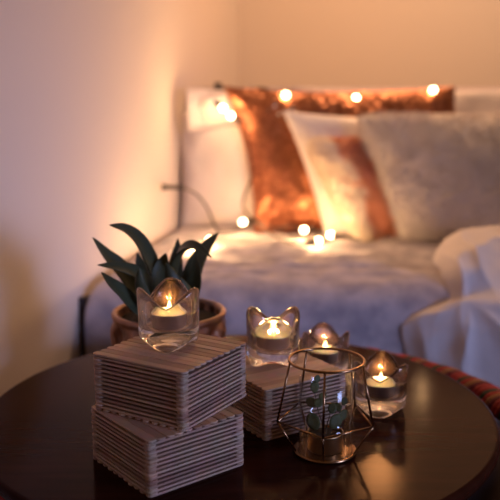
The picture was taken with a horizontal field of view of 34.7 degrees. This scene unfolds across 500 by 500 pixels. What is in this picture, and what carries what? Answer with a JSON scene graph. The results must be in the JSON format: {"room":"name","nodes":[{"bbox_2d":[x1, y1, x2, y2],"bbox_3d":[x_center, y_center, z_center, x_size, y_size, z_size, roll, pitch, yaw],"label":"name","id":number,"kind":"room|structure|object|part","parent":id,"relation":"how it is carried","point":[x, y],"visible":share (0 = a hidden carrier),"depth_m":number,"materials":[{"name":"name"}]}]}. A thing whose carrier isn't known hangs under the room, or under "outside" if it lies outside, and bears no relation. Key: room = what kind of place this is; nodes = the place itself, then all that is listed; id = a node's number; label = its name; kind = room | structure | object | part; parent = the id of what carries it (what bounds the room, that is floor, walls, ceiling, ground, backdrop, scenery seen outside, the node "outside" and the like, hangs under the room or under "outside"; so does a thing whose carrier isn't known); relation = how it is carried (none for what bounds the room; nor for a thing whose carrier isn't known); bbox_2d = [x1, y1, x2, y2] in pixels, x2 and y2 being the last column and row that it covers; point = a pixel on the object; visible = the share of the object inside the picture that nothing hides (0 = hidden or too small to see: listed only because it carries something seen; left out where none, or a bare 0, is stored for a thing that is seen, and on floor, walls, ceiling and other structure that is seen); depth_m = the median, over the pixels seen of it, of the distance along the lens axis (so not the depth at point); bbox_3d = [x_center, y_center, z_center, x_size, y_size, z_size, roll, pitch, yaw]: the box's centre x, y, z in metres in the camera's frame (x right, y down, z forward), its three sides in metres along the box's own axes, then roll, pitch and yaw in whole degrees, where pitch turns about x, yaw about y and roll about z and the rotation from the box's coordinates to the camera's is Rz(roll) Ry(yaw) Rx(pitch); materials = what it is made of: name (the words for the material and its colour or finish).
{"room":"bedroom","nodes":[
{"label":"bedroom","id":0,"kind":"room"},
{"bbox_2d":[0,0,237,395],"bbox_3d":[-0.400,-0.655,1.169,0.120,2.500,3.772,2,11,9],"label":"wall","id":1,"kind":"structure","parent":0,"point":[93,92],"depth_m":1.45,"materials":[{"name":"beige paint"}]},
{"bbox_2d":[110,298,225,345],"bbox_3d":[-0.106,0.128,1.062,0.152,0.101,0.155,0,11,0],"label":"pot","id":2,"kind":"object","parent":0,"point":[212,321],"depth_m":1.03,"materials":[{"name":"brown ceramic"}]},
{"bbox_2d":[238,0,499,86],"bbox_3d":[1.577,-0.985,2.929,3.245,2.500,0.120,0,11,0],"label":"wall","id":3,"kind":"structure","parent":0,"point":[282,43],"depth_m":2.91,"materials":[{"name":"beige paint"}]},
{"bbox_3d":[0.500,0.709,0.947,7.000,0.100,5.600,0,11,0],"label":"floor","id":4,"kind":"structure","parent":0,"visible":0},
{"bbox_2d":[0,347,499,499],"bbox_3d":[0.030,0.421,1.046,0.696,0.430,0.698,2,11,9],"label":"pouf","id":5,"kind":"object","parent":4,"relation":"on","point":[487,392],"visible":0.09,"depth_m":1.11,"materials":[{"name":"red fabric"}]},
{"bbox_2d":[0,335,499,499],"bbox_3d":[-0.014,0.203,0.990,0.620,0.020,0.620,0,11,0],"label":"round table","id":6,"kind":"object","parent":5,"relation":"on","point":[444,443],"visible":0.59,"depth_m":0.85,"materials":[{"name":"brown wood"}]},
{"bbox_2d":[92,223,225,345],"bbox_3d":[-0.113,0.068,1.045,0.165,0.224,0.168,0,11,0],"label":"aloe","id":7,"kind":"object","parent":6,"relation":"on","point":[148,272],"visible":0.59,"depth_m":1.02,"materials":[{"name":"green plant"}]},
{"bbox_2d":[91,405,243,497],"bbox_3d":[-0.086,0.193,0.833,0.118,0.058,0.118,-8,14,-38],"label":"box","id":8,"kind":"object","parent":6,"relation":"on","point":[156,460],"visible":0.75,"depth_m":0.79,"materials":[{"name":"brown wood"}]},
{"bbox_3d":[-0.086,0.166,0.828,0.115,0.003,0.118,-8,14,-38],"label":"lid","id":9,"kind":"part","parent":8,"relation":"part of","materials":[{"name":"brown wood"}]},
{"bbox_2d":[93,334,246,431],"bbox_3d":[-0.082,0.131,0.841,0.118,0.060,0.118,6,12,31],"label":"box","id":10,"kind":"object","parent":8,"relation":"on","point":[179,389],"visible":0.87,"depth_m":0.80,"materials":[{"name":"brown wood"}]},
{"bbox_2d":[136,277,198,352],"bbox_3d":[-0.085,0.067,0.841,0.065,0.065,0.064,0,11,0],"label":"glass votive","id":11,"kind":"object","parent":10,"relation":"on","point":[166,330],"visible":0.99,"depth_m":0.81,"materials":[{"name":"clear glass"}]},
{"bbox_3d":[-0.082,0.103,0.836,0.118,0.003,0.115,6,12,31],"label":"lid","id":12,"kind":"part","parent":10,"relation":"part of","materials":[{"name":"brown wood"}]},
{"bbox_2d":[230,352,345,440],"bbox_3d":[0.034,0.168,0.958,0.118,0.060,0.118,-7,13,-32],"label":"box","id":13,"kind":"object","parent":6,"relation":"on","point":[264,386],"visible":0.64,"depth_m":0.91,"materials":[{"name":"brown wood"}]},
{"bbox_2d":[246,306,299,366],"bbox_3d":[0.026,0.103,0.961,0.064,0.065,0.065,6,12,29],"label":"glass votive","id":14,"kind":"object","parent":13,"relation":"on","point":[271,340],"visible":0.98,"depth_m":0.94,"materials":[{"name":"clear glass"}]},
{"bbox_3d":[0.034,0.140,0.954,0.117,0.003,0.115,-7,13,-32],"label":"lid","id":15,"kind":"part","parent":13,"relation":"part of","materials":[{"name":"brown wood"}]},
{"bbox_2d":[276,347,373,464],"bbox_3d":[0.078,0.166,0.848,0.101,0.104,0.101,0,11,0],"label":"holder","id":16,"kind":"object","parent":6,"relation":"on","point":[320,448],"visible":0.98,"depth_m":0.84,"materials":[{"name":"gold metal"}]},
{"bbox_3d":[0.039,0.166,0.844,0.022,0.100,0.003,-2,11,-10],"label":"rod","id":17,"kind":"part","parent":16,"relation":"part of","materials":[{"name":"gold metal"}]},
{"bbox_3d":[0.061,0.158,0.888,0.002,0.100,0.022,-6,12,-27],"label":"rod","id":18,"kind":"part","parent":16,"relation":"part of","materials":[{"name":"gold metal"}]},
{"bbox_3d":[0.075,0.172,0.809,0.003,0.100,0.022,1,11,8],"label":"rod","id":19,"kind":"part","parent":16,"relation":"part of","materials":[{"name":"gold metal"}]},
{"bbox_3d":[0.081,0.215,0.860,0.068,0.004,0.068,0,11,0],"label":"plate","id":20,"kind":"part","parent":16,"relation":"part of","materials":[{"name":"gold metal"}]},
{"bbox_2d":[307,424,343,455],"bbox_3d":[0.081,0.203,0.858,0.039,0.020,0.039,0,11,0],"label":"cup","id":21,"kind":"object","parent":16,"relation":"on","point":[334,446],"depth_m":0.84,"materials":[{"name":"gold metal"}]},
{"bbox_2d":[306,375,347,433],"bbox_3d":[0.081,0.167,0.844,0.045,0.069,0.016,0,11,0],"label":"eucalyptus sprig","id":22,"kind":"object","parent":16,"relation":"on","point":[312,420],"visible":0.93,"depth_m":0.84,"materials":[{"name":"green plant"}]},
{"bbox_3d":[0.110,0.159,0.881,0.003,0.100,0.022,10,15,43],"label":"rod","id":23,"kind":"part","parent":16,"relation":"part of","materials":[{"name":"gold metal"}]},
{"bbox_3d":[0.119,0.168,0.833,0.022,0.100,0.002,5,12,26],"label":"rod","id":24,"kind":"part","parent":16,"relation":"part of","materials":[{"name":"gold metal"}]},
{"bbox_2d":[302,322,349,369],"bbox_3d":[0.102,0.139,1.098,0.065,0.065,0.064,0,11,-2],"label":"glass votive","id":25,"kind":"object","parent":6,"relation":"on","point":[321,332],"visible":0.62,"depth_m":1.07,"materials":[{"name":"clear glass"}]},
{"bbox_2d":[353,350,407,417],"bbox_3d":[0.158,0.162,0.972,0.065,0.065,0.064,2,11,12],"label":"glass votive","id":26,"kind":"object","parent":6,"relation":"on","point":[387,396],"visible":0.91,"depth_m":0.95,"materials":[{"name":"clear glass"}]},
{"bbox_2d":[372,373,386,380],"bbox_3d":[0.158,0.161,0.970,0.039,0.028,0.039,0,11,0],"label":"tealight","id":27,"kind":"object","parent":26,"relation":"in","point":[379,378],"visible":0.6,"depth_m":0.98,"materials":[{"name":"wax"}]},
{"bbox_2d":[78,87,499,426],"bbox_3d":[0.716,0.047,1.886,2.067,0.856,0.910,0,11,0],"label":"bed","id":28,"kind":"object","parent":4,"relation":"on","point":[367,291],"visible":0.27,"depth_m":1.49,"materials":[{"name":"grey fabric"}]},
{"bbox_3d":[-0.258,0.263,1.789,0.015,0.468,0.590,2,11,10],"label":"panel","id":29,"kind":"part","parent":28,"relation":"part of","materials":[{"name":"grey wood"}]},
{"bbox_2d":[180,113,253,225],"bbox_3d":[0.030,-0.213,2.132,0.431,0.298,0.139,0,11,2],"label":"pillow","id":30,"kind":"object","parent":28,"relation":"on","point":[215,163],"visible":0.38,"depth_m":2.09,"materials":[{"name":"white fabric"}]},
{"bbox_2d":[186,88,275,132],"bbox_3d":[-0.030,-0.368,2.107,0.303,0.116,0.097,-4,11,-20],"label":"pillow","id":31,"kind":"object","parent":30,"relation":"on","point":[203,115],"visible":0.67,"depth_m":2.04,"materials":[{"name":"white fabric"}]},
{"bbox_2d":[85,225,499,426],"bbox_3d":[0.620,0.151,1.898,1.840,0.384,0.896,0,11,0],"label":"duvet","id":32,"kind":"object","parent":28,"relation":"on","point":[367,291],"depth_m":1.48,"materials":[{"name":"white fabric"}]},
{"bbox_2d":[162,82,435,249],"bbox_3d":[0.159,-0.226,1.938,0.745,0.364,0.548,0,11,0],"label":"string lights","id":33,"kind":"object","parent":28,"relation":"on","point":[217,85],"visible":0.83,"depth_m":1.96,"materials":[{"name":"brown"}]},
{"bbox_2d":[214,100,221,108],"bbox_3d":[-0.079,-0.361,1.990,0.012,0.021,0.029,-10,14,-43],"label":"socket","id":34,"kind":"object","parent":33,"relation":"attached to","point":[216,103],"depth_m":1.98,"materials":[{"name":"brown"}]},
{"bbox_2d":[233,115,243,122],"bbox_3d":[-0.029,-0.322,1.964,0.029,0.020,0.012,0,11,0],"label":"socket","id":35,"kind":"object","parent":33,"relation":"attached to","point":[235,117],"depth_m":1.96,"materials":[{"name":"brown"}]},
{"bbox_2d":[244,217,254,223],"bbox_3d":[-0.002,-0.073,1.978,0.028,0.014,0.012,-9,14,-38],"label":"socket","id":36,"kind":"object","parent":33,"relation":"attached to","point":[249,220],"depth_m":1.97,"materials":[{"name":"brown"}]},
{"bbox_3d":[0.128,-0.047,1.894,0.015,0.013,0.014,0,11,0],"label":"bulb","id":37,"kind":"part","parent":33,"relation":"part of","materials":[{"name":"white glass"}]},
{"bbox_2d":[304,239,316,243],"bbox_3d":[0.133,-0.017,1.757,0.028,0.013,0.012,-6,12,-30],"label":"socket","id":38,"kind":"object","parent":33,"relation":"attached to","point":[314,241],"depth_m":1.75,"materials":[{"name":"brown"}]},
{"bbox_2d":[306,226,314,231],"bbox_3d":[0.142,-0.051,1.907,0.028,0.013,0.012,-10,15,-43],"label":"socket","id":39,"kind":"object","parent":33,"relation":"attached to","point":[309,228],"depth_m":1.90,"materials":[{"name":"brown"}]},
{"bbox_2d":[332,233,343,238],"bbox_3d":[0.203,-0.032,1.833,0.027,0.012,0.012,8,13,37],"label":"socket","id":40,"kind":"object","parent":33,"relation":"attached to","point":[339,236],"depth_m":1.83,"materials":[{"name":"brown"}]},
{"bbox_2d":[283,111,360,233],"bbox_3d":[0.318,-0.184,1.986,0.477,0.319,0.125,1,11,3],"label":"pillow","id":41,"kind":"object","parent":28,"relation":"on","point":[303,126],"visible":0.26,"depth_m":1.96,"materials":[{"name":"white fabric"}]},
{"bbox_2d":[224,86,454,232],"bbox_3d":[0.266,-0.227,2.046,0.669,0.376,0.114,0,11,2],"label":"cushion","id":42,"kind":"object","parent":28,"relation":"on","point":[282,190],"visible":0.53,"depth_m":2.02,"materials":[{"name":"orange fabric"}]},
{"bbox_3d":[0.782,-0.031,2.301,1.935,0.856,0.065,0,11,0],"label":"headboard","id":43,"kind":"part","parent":28,"relation":"part of","materials":[{"name":"grey fabric"}]},
{"bbox_2d":[305,135,399,242],"bbox_3d":[0.285,-0.145,1.936,0.314,0.272,0.120,-1,11,-5],"label":"cushion","id":44,"kind":"object","parent":28,"relation":"on","point":[348,177],"visible":0.61,"depth_m":1.90,"materials":[{"name":"fabric"}]},
{"bbox_2d":[294,87,499,116],"bbox_3d":[0.486,-0.243,2.162,0.740,0.390,0.094,1,11,3],"label":"pillow","id":45,"kind":"object","parent":28,"relation":"on","point":[484,101],"visible":0.12,"depth_m":2.12,"materials":[{"name":"white fabric"}]},
{"bbox_2d":[353,109,499,240],"bbox_3d":[0.533,-0.164,1.892,0.576,0.338,0.187,1,11,4],"label":"cushion","id":46,"kind":"object","parent":28,"relation":"on","point":[439,173],"visible":0.9,"depth_m":1.84,"materials":[{"name":"grey fabric"}]},
{"bbox_2d":[401,225,499,420],"bbox_3d":[0.548,0.139,1.593,0.542,0.370,0.433,0,11,0],"label":"throw","id":47,"kind":"object","parent":28,"relation":"on","point":[462,332],"visible":0.83,"depth_m":1.43,"materials":[{"name":"white fabric"}]}
]}

